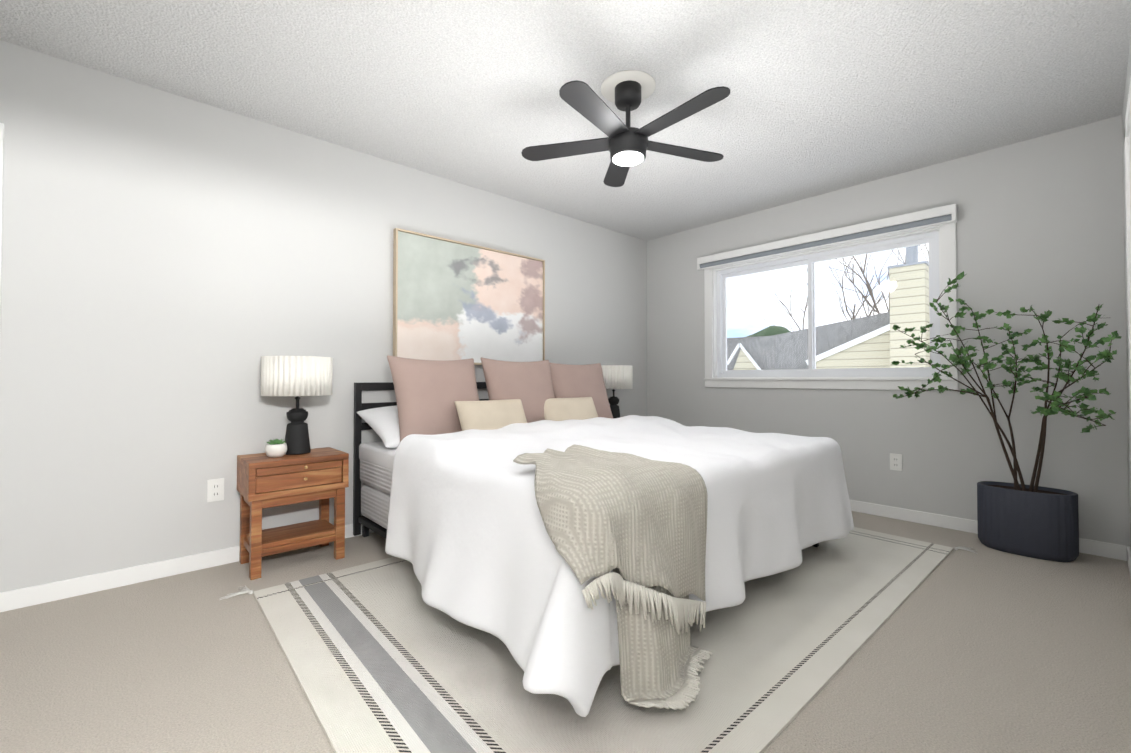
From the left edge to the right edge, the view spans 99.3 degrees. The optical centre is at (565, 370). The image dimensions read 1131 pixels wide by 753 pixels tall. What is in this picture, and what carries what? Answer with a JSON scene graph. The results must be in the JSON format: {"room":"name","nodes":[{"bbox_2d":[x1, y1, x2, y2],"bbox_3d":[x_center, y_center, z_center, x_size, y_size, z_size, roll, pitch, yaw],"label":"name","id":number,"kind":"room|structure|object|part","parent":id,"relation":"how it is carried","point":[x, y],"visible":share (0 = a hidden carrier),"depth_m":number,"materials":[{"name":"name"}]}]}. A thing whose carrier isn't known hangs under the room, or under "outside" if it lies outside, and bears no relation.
{"room":"bedroom","nodes":[
{"label":"bedroom","id":0,"kind":"room"},
{"bbox_2d":[0,40,646,592],"bbox_3d":[-0.847,-0.172,3.563,4.740,2.440,0.120,1,-1,-42],"label":"wall","id":1,"kind":"structure","parent":0,"point":[174,268],"depth_m":2.46,"materials":[{"name":"grey paint"}]},
{"bbox_2d":[0,123,3,317],"bbox_3d":[-2.426,-0.018,2.022,0.057,2.080,0.015,1,-1,-42],"label":"door frame","id":2,"kind":"structure","parent":1,"relation":"attached to","point":[1,161],"depth_m":2.05,"materials":[{"name":"white wood"}]},
{"bbox_2d":[0,524,372,611],"bbox_3d":[-0.802,1.006,3.495,4.500,0.082,0.012,1,-1,-42],"label":"baseboard","id":3,"kind":"structure","parent":1,"relation":"attached to","point":[39,594],"depth_m":2.28,"materials":[{"name":"white"}]},
{"bbox_2d":[207,478,223,501],"bbox_3d":[-1.850,0.631,2.543,0.072,0.116,0.009,1,-1,-42],"label":"electrical outlet","id":4,"kind":"object","parent":1,"relation":"attached to","point":[215,489],"visible":1,"depth_m":2.54,"materials":[{"name":"white plastic"}]},
{"bbox_2d":[393,228,544,364],"bbox_3d":[-0.660,-0.491,3.617,1.282,0.892,0.044,1,-1,-42],"label":"art","id":5,"kind":"object","parent":1,"relation":"attached to","point":[454,300],"visible":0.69,"depth_m":3.52,"materials":[{"name":"paper"}]},
{"bbox_2d":[0,511,1130,752],"bbox_3d":[0.770,1.069,1.776,5.100,0.100,5.270,1,-1,-42],"label":"floor","id":6,"kind":"structure","parent":0,"point":[986,649],"depth_m":1.64,"materials":[{"name":"carpet"}]},
{"bbox_2d":[237,447,348,579],"bbox_3d":[-1.487,0.745,2.626,0.470,0.575,0.346,1,-1,-42],"label":"nightstand","id":7,"kind":"object","parent":6,"relation":"on","point":[321,475],"visible":1,"depth_m":2.53,"materials":[{"name":"brown wood"}]},
{"bbox_2d":[265,438,286,457],"bbox_3d":[-1.535,0.408,2.551,0.104,0.097,0.102,1,-1,-42],"label":"succulent","id":8,"kind":"object","parent":7,"relation":"on","point":[275,448],"visible":1,"depth_m":2.52,"materials":[{"name":"white ceramic"}]},
{"bbox_2d":[261,356,332,454],"bbox_3d":[-1.494,0.191,2.680,0.349,0.535,0.348,1,-1,-42],"label":"lamp","id":9,"kind":"object","parent":7,"relation":"on","point":[297,376],"visible":0.96,"depth_m":2.56,"materials":[{"name":"black"}]},
{"bbox_3d":[-1.494,0.030,2.683,0.349,0.213,0.348,1,-1,-42],"label":"lamp shade","id":10,"kind":"part","parent":9,"relation":"part of","materials":[{"name":"white fabric"}]},
{"bbox_2d":[219,527,977,752],"bbox_3d":[0.406,1.024,2.498,3.399,0.013,2.239,1,-1,-41],"label":"rug","id":11,"kind":"object","parent":6,"relation":"on","point":[381,656],"visible":0.67,"depth_m":1.66,"materials":[{"name":"beige fabric"}]},
{"bbox_2d":[353,355,853,716],"bbox_3d":[0.141,0.462,2.772,2.408,1.120,2.346,1,-1,-42],"label":"bed","id":12,"kind":"object","parent":11,"relation":"on","point":[557,529],"visible":1,"depth_m":1.81,"materials":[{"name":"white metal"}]},
{"bbox_3d":[0.102,0.681,2.905,1.930,0.448,2.030,1,-1,-42],"label":"mattress","id":13,"kind":"part","parent":12,"relation":"part of","materials":[{"name":"white fabric"}]},
{"bbox_2d":[356,405,399,448],"bbox_3d":[-0.844,0.347,3.137,0.936,0.259,0.495,1,-1,-42],"label":"pillow","id":14,"kind":"object","parent":12,"relation":"on","point":[384,420],"depth_m":2.91,"materials":[{"name":"white fabric"}]},
{"bbox_3d":[0.092,0.548,2.919,1.970,0.952,2.060,1,-1,-42],"label":"frame","id":15,"kind":"part","parent":12,"relation":"part of","materials":[{"name":"black metal"}]},
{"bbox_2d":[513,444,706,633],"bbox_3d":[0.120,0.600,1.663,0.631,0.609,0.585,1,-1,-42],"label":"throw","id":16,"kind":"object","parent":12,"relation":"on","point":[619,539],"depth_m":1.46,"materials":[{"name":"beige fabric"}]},
{"bbox_2d":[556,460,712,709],"bbox_3d":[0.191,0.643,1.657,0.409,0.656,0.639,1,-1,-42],"label":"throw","id":17,"kind":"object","parent":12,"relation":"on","point":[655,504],"depth_m":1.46,"materials":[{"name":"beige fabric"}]},
{"bbox_2d":[891,271,1121,561],"bbox_3d":[2.347,0.215,2.682,0.872,1.636,0.990,1,-1,-42],"label":"potted tree","id":18,"kind":"object","parent":6,"relation":"on","point":[1032,520],"visible":1,"depth_m":2.67,"materials":[{"name":"green plant"}]},
{"bbox_3d":[2.632,0.852,2.751,0.240,0.365,0.417,1,-1,-42],"label":"pot","id":19,"kind":"part","parent":18,"relation":"part of","materials":[{"name":"grey"}]},
{"bbox_3d":[0.479,0.775,4.425,0.470,0.575,0.346,1,-1,-42],"label":"nightstand","id":20,"kind":"object","parent":6,"relation":"on","visible":0},
{"bbox_2d":[601,365,632,417],"bbox_3d":[0.446,0.220,4.455,0.349,0.535,0.348,1,-1,-42],"label":"lamp","id":21,"kind":"object","parent":20,"relation":"on","point":[617,376],"visible":0.77,"depth_m":4.31,"materials":[{"name":"black"}]},
{"bbox_3d":[0.446,0.059,4.458,0.349,0.213,0.348,1,-1,-42],"label":"lamp shade","id":22,"kind":"part","parent":21,"relation":"part of","materials":[{"name":"white fabric"}]},
{"bbox_2d":[0,0,1130,240],"bbox_3d":[0.770,-1.471,1.817,5.100,0.100,5.270,1,-1,-42],"label":"ceiling","id":23,"kind":"structure","parent":0,"point":[826,96],"depth_m":2.31,"materials":[{"name":"white paint"}]},
{"bbox_2d":[521,70,729,186],"bbox_3d":[0.329,-1.231,2.355,1.068,0.360,1.042,1,-1,-42],"label":"ceiling fan","id":24,"kind":"object","parent":23,"relation":"hanging from","point":[627,146],"visible":1,"depth_m":2.33,"materials":[{"name":"black metal"}]},
{"bbox_2d":[747,326,789,336],"bbox_3d":[7.968,1.321,17.119,3.000,5.901,3.554,1,-1,-42],"label":"foliage","id":25,"kind":"object","parent":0,"point":[780,329],"depth_m":16.54,"materials":[{"name":"green plant"}]},
{"bbox_2d":[647,115,1129,545],"bbox_3d":[2.002,-0.167,3.872,0.120,2.440,3.270,1,-1,-42],"label":"wall","id":26,"kind":"structure","parent":0,"point":[1040,225],"depth_m":3.07,"materials":[{"name":"grey paint"}]},
{"bbox_2d":[704,222,957,390],"bbox_3d":[1.979,-0.447,3.876,0.154,1.180,1.860,1,-1,-42],"label":"window","id":27,"kind":"structure","parent":26,"relation":"in","point":[947,253],"depth_m":3.63,"materials":[{"name":"white"}]},
{"bbox_2d":[697,204,956,269],"bbox_3d":[1.903,-1.018,3.836,0.056,0.110,1.910,1,-1,-42],"label":"window blind","id":28,"kind":"object","parent":27,"relation":"attached to","point":[922,218],"visible":1,"depth_m":3.63,"materials":[{"name":"white"}]},
{"bbox_3d":[2.010,-0.447,3.904,0.029,0.926,1.606,1,-1,-42],"label":"glass","id":29,"kind":"part","parent":27,"relation":"part of","materials":[{"name":"clear glass"}]},
{"bbox_2d":[717,231,940,376],"bbox_3d":[2.009,-0.447,3.903,0.065,0.996,1.676,1,-1,-42],"label":"window frame","id":30,"kind":"structure","parent":27,"relation":"attached to","point":[811,260],"depth_m":3.85,"materials":[{"name":"white plastic"}]},
{"bbox_2d":[890,453,901,470],"bbox_3d":[2.335,0.645,3.398,0.009,0.116,0.072,1,-1,-42],"label":"outlet","id":31,"kind":"object","parent":26,"relation":"attached to","point":[895,461],"visible":1,"depth_m":3.39,"materials":[{"name":"white plastic"}]},
{"bbox_2d":[849,499,1129,560],"bbox_3d":[1.957,1.011,3.804,0.012,0.082,3.258,1,-1,-42],"label":"baseboard","id":32,"kind":"structure","parent":26,"relation":"attached to","point":[1104,549],"depth_m":3.18,"materials":[{"name":"white wood"}]},
{"bbox_2d":[1122,40,1130,548],"bbox_3d":[1.442,-0.213,1.063,4.740,2.440,0.120,1,-1,-42],"label":"wall","id":33,"kind":"structure","parent":0,"point":[1127,85],"depth_m":2.54,"materials":[{"name":"grey paint"}]},
{"bbox_2d":[1124,78,1130,467],"bbox_3d":[1.705,-0.038,1.395,2.100,2.100,0.020,1,-1,-42],"label":"trim","id":34,"kind":"structure","parent":33,"relation":"attached to","point":[1127,140],"depth_m":2.06,"materials":[{"name":"white"}]},
{"bbox_2d":[1127,546,1130,577],"bbox_3d":[2.765,0.987,2.343,0.768,0.082,0.012,1,-1,-42],"label":"baseboard","id":35,"kind":"structure","parent":33,"relation":"attached to","point":[1129,556],"depth_m":2.49,"materials":[{"name":"white wood"}]},
{"label":"outside","id":36,"kind":"structure","parent":0,"visible":0},
{"bbox_2d":[731,344,758,369],"bbox_3d":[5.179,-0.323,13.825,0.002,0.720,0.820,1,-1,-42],"label":"house","id":37,"kind":"structure","parent":36,"point":[740,355],"depth_m":13.85,"materials":[{"name":"beige wood"}]},
{"bbox_2d":[727,329,806,369],"bbox_3d":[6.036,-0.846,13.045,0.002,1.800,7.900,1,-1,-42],"label":"roof","id":38,"kind":"structure","parent":36,"point":[792,353],"depth_m":13.21,"materials":[{"name":"grey"}]},
{"bbox_2d":[761,244,928,330],"bbox_3d":[9.542,-1.682,15.820,1.628,7.885,6.566,1,-1,-42],"label":"branches","id":39,"kind":"object","parent":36,"point":[870,290],"depth_m":15.59,"materials":[{"name":"brown plant"}]},
{"bbox_2d":[807,312,889,368],"bbox_3d":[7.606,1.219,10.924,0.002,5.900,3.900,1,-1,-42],"label":"house","id":40,"kind":"structure","parent":36,"point":[841,329],"depth_m":11.72,"materials":[{"name":"beige wood"}]},
{"bbox_2d":[727,324,889,369],"bbox_3d":[5.878,-0.801,12.883,0.200,1.755,7.925,1,-1,-42],"label":"trim","id":41,"kind":"structure","parent":40,"relation":"attached to","point":[863,338],"depth_m":11.80,"materials":[{"name":"white"}]},
{"bbox_2d":[887,245,929,367],"bbox_3d":[7.573,0.679,10.488,0.810,6.965,0.690,1,-1,-42],"label":"chimney","id":42,"kind":"object","parent":40,"relation":"attached to","point":[896,272],"depth_m":10.26,"materials":[{"name":"beige"}]}
]}

